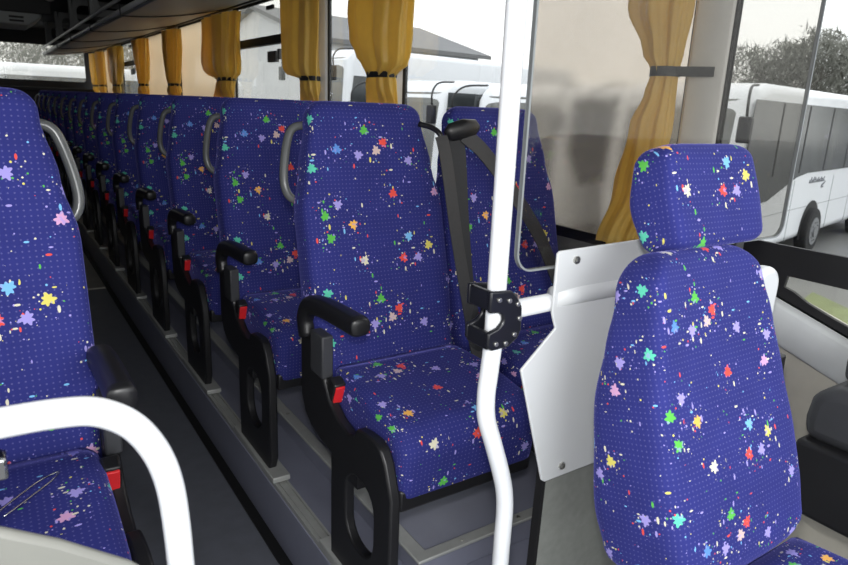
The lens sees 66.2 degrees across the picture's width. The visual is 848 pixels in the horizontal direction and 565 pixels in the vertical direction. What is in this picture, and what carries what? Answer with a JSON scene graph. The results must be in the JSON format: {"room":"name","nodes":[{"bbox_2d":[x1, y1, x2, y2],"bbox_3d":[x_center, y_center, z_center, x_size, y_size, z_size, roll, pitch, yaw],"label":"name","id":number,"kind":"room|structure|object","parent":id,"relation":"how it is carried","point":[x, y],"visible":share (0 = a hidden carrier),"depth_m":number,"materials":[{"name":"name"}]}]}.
{"room":"vehicle interior","nodes":[
{"label":"vehicle interior","id":0,"kind":"room"},
{"bbox_2d":[0,28,92,106],"bbox_3d":[-6.593,-2.748,10.435,2.650,2.740,0.070,-8,18,-33],"label":"wall","id":1,"kind":"structure","parent":0,"point":[31,35],"depth_m":10.40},
{"bbox_2d":[0,41,86,82],"bbox_3d":[-6.563,-3.496,10.232,2.270,0.630,0.030,-8,18,-33],"label":"window","id":2,"kind":"structure","parent":1,"relation":"in","point":[0,41],"depth_m":10.50,"materials":[{"name":"black glass"}]},
{"bbox_2d":[0,85,93,91],"bbox_3d":[-6.478,-3.051,10.193,2.510,0.060,0.300,-8,18,-33],"label":"trim","id":3,"kind":"structure","parent":1,"relation":"attached to","point":[13,87],"depth_m":10.32,"materials":[{"name":"black plastic"}]},
{"bbox_2d":[92,0,259,52],"bbox_3d":[-2.306,-2.414,6.092,0.018,0.015,11.550,-8,18,-33],"label":"trim","id":4,"kind":"structure","parent":1,"relation":"attached to","point":[251,1],"depth_m":5.68,"materials":[{"name":"grey plastic"}]},
{"bbox_2d":[94,51,106,92],"bbox_3d":[-5.013,-3.064,10.125,0.116,0.995,0.434,-8,18,-33],"label":"curtain","id":5,"kind":"object","parent":4,"relation":"hanging from","point":[99,56],"visible":0.68,"depth_m":9.96,"materials":[{"name":"gold fabric"}]},
{"bbox_2d":[107,46,123,92],"bbox_3d":[-4.264,-2.734,9.020,0.133,0.995,1.029,-8,18,-33],"label":"curtain","id":6,"kind":"object","parent":4,"relation":"hanging from","point":[115,55],"visible":0.63,"depth_m":8.80,"materials":[{"name":"gold fabric"}]},
{"bbox_2d":[131,38,149,93],"bbox_3d":[-3.306,-2.316,7.625,0.123,0.995,0.784,-8,18,-33],"label":"curtain","id":7,"kind":"object","parent":4,"relation":"hanging from","point":[140,47],"visible":0.68,"depth_m":7.39,"materials":[{"name":"gold fabric"}]},
{"bbox_2d":[161,28,181,95],"bbox_3d":[-2.476,-1.952,6.408,0.128,0.995,0.595,-8,18,-33],"label":"curtain","id":8,"kind":"object","parent":4,"relation":"hanging from","point":[171,38],"visible":0.7,"depth_m":6.22,"materials":[{"name":"gold fabric"}]},
{"bbox_2d":[201,10,240,97],"bbox_3d":[-1.604,-1.567,5.123,0.134,0.995,0.953,-8,18,-33],"label":"curtain","id":9,"kind":"object","parent":4,"relation":"hanging from","point":[220,45],"visible":0.68,"depth_m":4.92,"materials":[{"name":"gold fabric"}]},
{"bbox_2d":[280,0,320,100],"bbox_3d":[-0.744,-1.191,3.865,0.130,0.995,0.520,-8,18,-33],"label":"curtain","id":10,"kind":"object","parent":4,"relation":"hanging from","point":[299,19],"visible":0.59,"depth_m":3.70,"materials":[{"name":"gold fabric"}]},
{"bbox_2d":[347,0,414,103],"bbox_3d":[-0.227,-0.966,3.112,0.131,0.995,0.617,-8,18,-33],"label":"curtain","id":11,"kind":"object","parent":4,"relation":"hanging from","point":[380,31],"visible":0.61,"depth_m":2.98,"materials":[{"name":"gold fabric"}]},
{"bbox_2d":[595,0,714,243],"bbox_3d":[0.622,-0.596,1.860,0.128,0.985,0.397,-5,17,-26],"label":"curtain","id":12,"kind":"object","parent":4,"relation":"hanging from","point":[662,27],"visible":0.84,"depth_m":1.79,"materials":[{"name":"gold fabric"}]},
{"bbox_2d":[82,244,292,564],"bbox_3d":[-2.700,-0.109,5.358,0.033,0.014,13.600,-8,18,-33],"label":"baseboard","id":13,"kind":"structure","parent":1,"relation":"attached to","point":[263,529],"depth_m":2.71,"materials":[{"name":"black plastic"}]},
{"bbox_2d":[71,207,332,564],"bbox_3d":[-3.201,-0.545,6.120,0.045,0.017,11.580,-8,18,-33],"label":"trim","id":14,"kind":"structure","parent":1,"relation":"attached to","point":[314,527],"depth_m":2.24,"materials":[{"name":"metal"}]},
{"bbox_2d":[30,0,147,30],"bbox_3d":[-2.840,-2.409,4.668,2.650,0.080,13.550,-8,18,-33],"label":"ceiling","id":15,"kind":"structure","parent":0,"point":[56,5],"depth_m":8.02,"materials":[{"name":"black plastic"}]},
{"bbox_2d":[0,0,51,29],"bbox_3d":[-4.480,-2.898,6.950,0.810,0.300,0.760,-8,18,-33],"label":"ceiling vent","id":16,"kind":"object","parent":15,"relation":"in","point":[14,14],"visible":1,"depth_m":6.75,"materials":[{"name":"grey plastic"}]},
{"bbox_2d":[42,0,250,55],"bbox_3d":[-2.615,-2.469,5.895,0.792,0.429,11.000,-8,18,-33],"label":"luggage rack","id":17,"kind":"object","parent":15,"relation":"attached to","point":[134,19],"visible":1,"depth_m":5.70,"materials":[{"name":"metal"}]},
{"bbox_2d":[83,252,278,564],"bbox_3d":[-2.733,0.019,4.999,0.600,0.072,14.200,-8,18,-33],"label":"floor","id":18,"kind":"structure","parent":0,"point":[223,533],"depth_m":2.50,"materials":[{"name":"rubber"}]},
{"bbox_2d":[62,173,536,564],"bbox_3d":[-2.771,-0.490,6.356,1.010,0.340,11.740,-8,18,-33],"label":"floor","id":19,"kind":"structure","parent":0,"point":[434,523],"depth_m":2.19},
{"bbox_2d":[35,90,47,118],"bbox_3d":[-5.226,-2.244,9.756,0.967,1.196,0.699,-8,18,-33],"label":"seat","id":20,"kind":"object","parent":19,"relation":"on","point":[41,91],"visible":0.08,"depth_m":9.61,"materials":[{"name":"blue fabric"}]},
{"bbox_2d":[38,90,47,142],"bbox_3d":[-4.811,-2.063,9.149,0.967,1.196,0.699,-8,18,-33],"label":"seat","id":21,"kind":"object","parent":19,"relation":"on","point":[43,113],"visible":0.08,"depth_m":9.00,"materials":[{"name":"blue fabric"}]},
{"bbox_2d":[42,91,53,155],"bbox_3d":[-4.397,-1.881,8.542,0.967,1.196,0.699,-8,18,-33],"label":"seat","id":22,"kind":"object","parent":19,"relation":"on","point":[50,93],"visible":0.16,"depth_m":8.39,"materials":[{"name":"blue fabric"}]},
{"bbox_2d":[47,91,63,189],"bbox_3d":[-3.982,-1.699,7.936,0.967,1.196,0.699,-8,18,-33],"label":"seat","id":23,"kind":"object","parent":19,"relation":"on","point":[55,93],"visible":0.14,"depth_m":7.78,"materials":[{"name":"blue fabric"}]},
{"bbox_2d":[53,91,72,206],"bbox_3d":[-3.568,-1.518,7.329,0.967,1.196,0.699,-8,18,-33],"label":"seat","id":24,"kind":"object","parent":19,"relation":"on","point":[60,121],"visible":0.2,"depth_m":7.17,"materials":[{"name":"blue fabric"}]},
{"bbox_2d":[60,91,82,218],"bbox_3d":[-3.153,-1.336,6.722,0.967,1.196,0.699,-8,18,-33],"label":"seat","id":25,"kind":"object","parent":19,"relation":"on","point":[69,95],"visible":0.13,"depth_m":6.58,"materials":[{"name":"blue fabric"}]},
{"bbox_2d":[68,92,93,232],"bbox_3d":[-2.739,-1.155,6.115,0.967,1.196,0.699,-8,18,-33],"label":"seat","id":26,"kind":"object","parent":19,"relation":"on","point":[78,151],"visible":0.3,"depth_m":5.96,"materials":[{"name":"blue fabric"}]},
{"bbox_2d":[82,169,87,192],"bbox_3d":[-2.876,-0.921,5.955,0.418,0.217,0.370,-8,18,-33],"label":"cushion","id":27,"kind":"object","parent":26,"relation":"on","point":[83,170],"depth_m":5.74,"materials":[{"name":"blue fabric"}]},
{"bbox_2d":[78,92,107,249],"bbox_3d":[-2.324,-0.973,5.508,0.967,1.196,0.699,-8,18,-33],"label":"seat","id":28,"kind":"object","parent":19,"relation":"on","point":[90,158],"visible":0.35,"depth_m":5.36,"materials":[{"name":"blue fabric"}]},
{"bbox_2d":[94,178,100,206],"bbox_3d":[-2.461,-0.740,5.348,0.418,0.217,0.370,-8,18,-33],"label":"cushion","id":29,"kind":"object","parent":28,"relation":"on","point":[96,181],"depth_m":5.13,"materials":[{"name":"blue fabric"}]},
{"bbox_2d":[90,93,124,270],"bbox_3d":[-1.910,-0.791,4.901,0.967,1.196,0.699,-8,18,-33],"label":"seat","id":30,"kind":"object","parent":19,"relation":"on","point":[105,168],"visible":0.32,"depth_m":4.75,"materials":[{"name":"blue fabric"}]},
{"bbox_2d":[108,189,117,221],"bbox_3d":[-2.046,-0.558,4.741,0.418,0.217,0.370,-8,18,-33],"label":"cushion","id":31,"kind":"object","parent":30,"relation":"on","point":[111,194],"depth_m":4.53,"materials":[{"name":"blue fabric"}]},
{"bbox_2d":[106,93,146,299],"bbox_3d":[-1.495,-0.610,4.295,0.967,1.196,0.699,-8,18,-33],"label":"seat","id":32,"kind":"object","parent":19,"relation":"on","point":[125,179],"visible":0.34,"depth_m":4.14,"materials":[{"name":"blue fabric"}]},
{"bbox_2d":[127,203,140,241],"bbox_3d":[-1.632,-0.376,4.134,0.418,0.217,0.370,-8,18,-33],"label":"cushion","id":33,"kind":"object","parent":32,"relation":"on","point":[132,214],"depth_m":3.93,"materials":[{"name":"blue fabric"}]},
{"bbox_2d":[127,94,179,337],"bbox_3d":[-1.081,-0.428,3.688,0.967,1.196,0.699,-8,18,-33],"label":"seat","id":34,"kind":"object","parent":19,"relation":"on","point":[152,197],"visible":0.3,"depth_m":3.54,"materials":[{"name":"blue fabric"}]},
{"bbox_2d":[153,223,172,272],"bbox_3d":[-1.217,-0.195,3.527,0.418,0.217,0.370,-8,18,-33],"label":"cushion","id":35,"kind":"object","parent":34,"relation":"on","point":[161,238],"depth_m":3.31,"materials":[{"name":"blue fabric"}]},
{"bbox_2d":[157,96,315,394],"bbox_3d":[-0.666,-0.247,3.081,0.967,1.196,0.699,-8,18,-33],"label":"seat","id":36,"kind":"object","parent":19,"relation":"on","point":[192,221],"visible":0.38,"depth_m":2.94,"materials":[{"name":"blue fabric"}]},
{"bbox_2d":[188,249,220,314],"bbox_3d":[-0.803,-0.013,2.921,0.418,0.217,0.370,-8,18,-33],"label":"cushion","id":37,"kind":"object","parent":36,"relation":"on","point":[201,262],"depth_m":2.72,"materials":[{"name":"blue fabric"}]},
{"bbox_2d":[203,98,309,483],"bbox_3d":[-0.252,-0.065,2.474,0.967,1.196,0.699,-8,18,-33],"label":"seat","id":38,"kind":"object","parent":19,"relation":"on","point":[256,256],"visible":0.39,"depth_m":2.34,"materials":[{"name":"blue fabric"}]},
{"bbox_2d":[243,287,301,379],"bbox_3d":[-0.388,0.168,2.314,0.418,0.217,0.370,-8,18,-33],"label":"cushion","id":39,"kind":"object","parent":38,"relation":"on","point":[269,312],"depth_m":2.15,"materials":[{"name":"blue fabric"}]},
{"bbox_2d":[279,101,557,564],"bbox_3d":[0.163,0.116,1.867,0.967,1.196,0.699,-8,18,-33],"label":"seat","id":40,"kind":"object","parent":19,"relation":"on","point":[389,254],"visible":0.79,"depth_m":1.77,"materials":[{"name":"blue fabric"}]},
{"bbox_2d":[336,344,532,498],"bbox_3d":[0.026,0.350,1.707,0.418,0.217,0.370,-8,18,-33],"label":"cushion","id":41,"kind":"object","parent":40,"relation":"on","point":[420,401],"depth_m":1.60,"materials":[{"name":"blue fabric"}]},
{"bbox_2d":[499,323,553,389],"bbox_3d":[0.411,0.298,1.954,0.418,0.217,0.370,-8,18,-33],"label":"cushion","id":42,"kind":"object","parent":40,"relation":"on","point":[531,335],"depth_m":1.92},
{"bbox_2d":[396,70,402,103],"bbox_3d":[-0.127,-0.973,3.072,0.048,1.147,0.088,-8,18,-33],"label":"trim","id":43,"kind":"structure","parent":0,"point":[399,79],"depth_m":3.05,"materials":[{"name":"white plastic"}]},
{"bbox_2d":[557,235,847,558],"bbox_3d":[-1.636,-0.502,5.593,0.070,1.332,14.200,-8,18,-33],"label":"wall","id":44,"kind":"structure","parent":0,"point":[803,382],"depth_m":1.66,"materials":[{"name":"grey plastic"}]},
{"bbox_2d":[89,53,99,91],"bbox_3d":[-5.373,-3.220,10.647,0.128,0.995,0.511,-8,18,-33],"label":"curtain","id":45,"kind":"object","parent":44,"relation":"hanging from","point":[92,63],"visible":0.42,"depth_m":10.50,"materials":[{"name":"gold fabric"}]},
{"bbox_2d":[103,46,113,92],"bbox_3d":[-4.635,-2.940,9.701,0.015,1.097,1.220,-8,18,-33],"label":"window","id":46,"kind":"structure","parent":44,"relation":"in","point":[109,84],"depth_m":10.00,"materials":[{"name":"beige glass"}]},
{"bbox_2d":[116,44,124,92],"bbox_3d":[-4.226,-2.768,9.073,0.048,1.147,0.338,-8,18,-33],"label":"trim","id":47,"kind":"structure","parent":44,"relation":"attached to","point":[119,44],"depth_m":8.95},
{"bbox_2d":[121,39,135,92],"bbox_3d":[-3.772,-2.567,8.456,0.051,1.097,1.260,-8,18,-33],"label":"window","id":48,"kind":"structure","parent":44,"relation":"in","point":[127,63],"depth_m":8.46,"materials":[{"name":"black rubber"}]},
{"bbox_2d":[144,30,167,94],"bbox_3d":[-2.894,-2.177,7.152,0.015,1.097,1.340,-8,18,-33],"label":"window blind","id":49,"kind":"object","parent":44,"relation":"in","point":[158,84],"depth_m":7.20,"materials":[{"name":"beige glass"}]},
{"bbox_2d":[178,13,220,96],"bbox_3d":[-1.974,-1.774,5.805,0.015,1.097,1.540,-8,18,-33],"label":"window blind","id":50,"kind":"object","parent":44,"relation":"in","point":[194,81],"depth_m":5.96,"materials":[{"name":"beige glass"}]},
{"bbox_2d":[233,0,281,97],"bbox_3d":[-1.037,-1.369,4.452,0.051,1.097,1.510,-8,18,-33],"label":"window","id":51,"kind":"structure","parent":44,"relation":"in","point":[272,56],"depth_m":4.43,"materials":[{"name":"black glass"}]},
{"bbox_2d":[62,174,532,564],"bbox_3d":[-2.784,-0.698,6.463,0.850,0.013,11.415,-8,18,-33],"label":"trim","id":52,"kind":"structure","parent":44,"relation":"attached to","point":[407,542],"depth_m":1.93,"materials":[{"name":"metal"}]},
{"bbox_2d":[319,0,327,100],"bbox_3d":[-0.601,-1.180,3.766,0.048,1.147,0.178,-8,18,-33],"label":"trim","id":53,"kind":"structure","parent":44,"relation":"attached to","point":[323,4],"depth_m":3.67,"materials":[{"name":"white plastic"}]},
{"bbox_2d":[328,0,331,100],"bbox_3d":[-0.340,-1.058,3.412,0.015,1.097,0.750,-8,18,-33],"label":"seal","id":54,"kind":"structure","parent":44,"relation":"in","point":[329,1],"depth_m":3.65,"materials":[{"name":"black rubber"}]},
{"bbox_2d":[402,0,696,244],"bbox_3d":[0.329,-0.765,2.434,0.015,1.097,1.550,-8,18,-33],"label":"window","id":55,"kind":"structure","parent":44,"relation":"in","point":[591,72],"depth_m":2.15,"materials":[{"name":"beige glass"}]},
{"bbox_2d":[677,0,736,143],"bbox_3d":[0.767,-0.581,1.763,0.048,1.147,0.115,-8,18,-33],"label":"window pillar","id":56,"kind":"structure","parent":44,"relation":"attached to","point":[714,19],"depth_m":1.74,"materials":[{"name":"white plastic"}]},
{"bbox_2d":[715,0,847,337],"bbox_3d":[1.494,0.097,0.793,0.016,1.809,2.590,-8,18,-33],"label":"window","id":57,"kind":"structure","parent":44,"relation":"in","point":[829,269],"depth_m":1.64,"materials":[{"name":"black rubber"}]},
{"bbox_2d":[773,297,847,383],"bbox_3d":[1.371,0.563,1.042,0.034,0.796,2.300,-8,18,-33],"label":"trim","id":58,"kind":"structure","parent":44,"relation":"attached to","point":[812,342],"depth_m":1.59,"materials":[{"name":"grey plastic"}]},
{"bbox_3d":[-0.150,1.841,-0.081,0.950,0.100,2.350,-8,18,-33],"label":"floor","id":59,"kind":"structure","parent":0,"visible":0},
{"bbox_2d":[0,396,194,564],"bbox_3d":[-0.617,0.821,0.696,0.774,1.403,0.033,-8,18,-33],"label":"rail","id":60,"kind":"object","parent":59,"relation":"on","point":[116,417],"visible":1,"depth_m":0.69,"materials":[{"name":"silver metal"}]},
{"bbox_2d":[0,526,138,564],"bbox_3d":[-0.589,0.704,0.652,0.678,1.035,0.016,-8,18,-33],"label":"screen","id":61,"kind":"object","parent":60,"relation":"attached to","point":[17,547],"visible":1,"depth_m":0.66,"materials":[{"name":"white plastic"}]},
{"bbox_3d":[1.136,1.268,0.694,0.960,0.220,2.460,-8,18,-33],"label":"floor","id":62,"kind":"structure","parent":0,"visible":0},
{"bbox_2d":[465,0,551,564],"bbox_3d":[0.360,-0.157,1.204,0.630,2.200,0.069,-8,18,-33],"label":"pole","id":63,"kind":"object","parent":62,"relation":"on","point":[497,324],"visible":0.98,"depth_m":1.07,"materials":[{"name":"white metal"}]},
{"bbox_2d":[520,239,649,481],"bbox_3d":[0.392,0.138,1.315,0.541,0.472,0.040,-8,18,-33],"label":"partition panel","id":64,"kind":"object","parent":63,"relation":"attached to","point":[559,379],"visible":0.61,"depth_m":1.22,"materials":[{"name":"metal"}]},
{"bbox_2d":[514,0,554,271],"bbox_3d":[0.195,-0.231,1.084,0.098,0.433,0.020,-8,18,-33],"label":"frame","id":65,"kind":"object","parent":64,"relation":"attached to","point":[528,109],"depth_m":1.06,"materials":[{"name":"grey metal"}]},
{"bbox_2d":[526,463,616,564],"bbox_3d":[0.516,0.581,1.538,0.734,0.535,0.019,-8,18,-33],"label":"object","id":66,"kind":"object","parent":64,"relation":"attached to","point":[564,530],"visible":0.21,"depth_m":1.35,"materials":[{"name":"grey plastic"}]},
{"bbox_2d":[729,0,826,248],"bbox_3d":[0.776,-0.347,1.447,0.218,0.542,0.020,-8,18,-33],"label":"frame","id":67,"kind":"object","parent":64,"relation":"attached to","point":[823,3],"depth_m":1.50,"materials":[{"name":"grey metal"}]},
{"bbox_2d":[594,144,847,564],"bbox_3d":[0.605,0.418,1.022,0.490,1.207,0.722,-6,17,-28],"label":"chair","id":68,"kind":"object","parent":62,"relation":"on","point":[696,457],"visible":1,"depth_m":1.04,"materials":[{"name":"blue fabric"}]},
{"bbox_2d":[747,537,847,564],"bbox_3d":[0.647,0.572,0.931,0.425,0.120,0.430,-8,18,-33],"label":"cushion","id":69,"kind":"object","parent":68,"relation":"on","point":[794,551],"depth_m":1.12,"materials":[{"name":"blue fabric"}]},
{"bbox_2d":[760,265,778,313],"bbox_3d":[0.749,0.412,1.589,0.098,0.932,0.040,-8,18,-33],"label":"post","id":70,"kind":"object","parent":62,"relation":"on","point":[770,275],"visible":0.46,"depth_m":1.47,"materials":[{"name":"white plastic"}]},
{"bbox_2d":[796,360,847,537],"bbox_3d":[1.190,0.627,1.067,0.245,0.825,1.106,-8,18,-33],"label":"console","id":71,"kind":"object","parent":62,"relation":"on","point":[822,453],"visible":0.84,"depth_m":1.35,"materials":[{"name":"black plastic"}]},
{"bbox_3d":[-4.000,-0.270,5.514,1.000,0.260,11.850,-8,18,-33],"label":"floor","id":72,"kind":"structure","parent":0,"visible":0},
{"bbox_2d":[0,87,153,564],"bbox_3d":[-0.967,0.312,0.979,0.967,1.196,0.699,-8,18,-33],"label":"seat","id":73,"kind":"object","parent":72,"relation":"on","point":[48,350],"visible":0.94,"depth_m":1.24,"materials":[{"name":"blue fabric"}]},
{"bbox_2d":[0,471,59,517],"bbox_3d":[-0.674,0.359,1.113,0.025,0.004,0.137,5,15,9],"label":"wire loop","id":74,"kind":"object","parent":73,"relation":"on","point":[55,472],"visible":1,"depth_m":1.11,"materials":[{"name":"silver metal"}]},
{"bbox_2d":[0,448,131,560],"bbox_3d":[-0.725,0.494,1.063,0.422,0.217,0.370,-8,18,-33],"label":"cushion","id":75,"kind":"object","parent":73,"relation":"on","point":[81,506],"depth_m":1.13,"materials":[{"name":"blue fabric"}]},
{"label":"outside","id":76,"kind":"structure","parent":0,"visible":0},
{"bbox_2d":[778,220,847,307],"bbox_3d":[-6.738,-7.366,36.854,150.000,0.200,170.000,-8,18,-33],"label":"ground","id":77,"kind":"structure","parent":76,"point":[833,238],"depth_m":14.12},
{"bbox_2d":[0,42,134,68],"bbox_3d":[-31.012,-20.068,63.365,30.563,9.285,25.220,-8,18,-33],"label":"scrub","id":78,"kind":"object","parent":77,"relation":"on","point":[58,58],"visible":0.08,"depth_m":62.72,"materials":[{"name":"plant"}]},
{"bbox_2d":[0,62,243,97],"bbox_3d":[-10.784,-4.062,17.303,11.521,3.350,2.940,-8,18,-33],"label":"coach","id":79,"kind":"object","parent":77,"relation":"on","point":[8,70],"visible":0.02,"depth_m":16.37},
{"bbox_2d":[238,5,490,99],"bbox_3d":[-6.510,-16.284,51.880,15.900,9.150,17.200,-11,20,-40],"label":"building","id":80,"kind":"structure","parent":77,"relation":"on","point":[259,78],"depth_m":46.51,"materials":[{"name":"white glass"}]},
{"bbox_2d":[279,47,527,101],"bbox_3d":[0.753,-5.594,22.952,11.521,4.250,2.940,-11,20,-41],"label":"coach","id":81,"kind":"object","parent":77,"relation":"on","point":[347,70],"visible":0.09,"depth_m":20.05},
{"bbox_2d":[347,81,499,182],"bbox_3d":[3.205,-3.910,18.931,11.521,3.300,2.940,-12,21,-43],"label":"coach","id":82,"kind":"object","parent":77,"relation":"on","point":[430,99],"visible":0.18,"depth_m":14.71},
{"bbox_2d":[446,84,526,111],"bbox_3d":[5.559,-3.309,17.163,11.521,3.250,2.940,-12,21,-43],"label":"coach","id":83,"kind":"object","parent":77,"relation":"on","point":[490,98],"visible":0.07,"depth_m":13.99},
{"bbox_2d":[731,69,741,82],"bbox_3d":[18.756,-10.757,40.849,4.123,6.291,3.562,-8,18,-33],"label":"bare tree","id":84,"kind":"object","parent":77,"relation":"on","point":[733,69],"visible":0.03,"depth_m":40.08,"materials":[{"name":"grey plant"}]},
{"bbox_2d":[722,83,847,249],"bbox_3d":[7.945,-2.647,14.986,11.521,3.300,2.940,-12,21,-43],"label":"coach","id":85,"kind":"object","parent":77,"relation":"on","point":[762,119],"visible":0.43,"depth_m":12.33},
{"bbox_2d":[731,20,847,94],"bbox_3d":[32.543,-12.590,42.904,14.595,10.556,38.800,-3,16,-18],"label":"trees","id":86,"kind":"object","parent":77,"relation":"on","point":[837,58],"visible":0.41,"depth_m":49.70,"materials":[{"name":"green plant"}]},
{"bbox_2d":[804,292,847,323],"bbox_3d":[4.044,1.130,6.738,1.942,0.030,9.038,15,20,40],"label":"grass verge","id":87,"kind":"structure","parent":77,"relation":"on","point":[835,309],"depth_m":9.83,"materials":[{"name":"green plant"}]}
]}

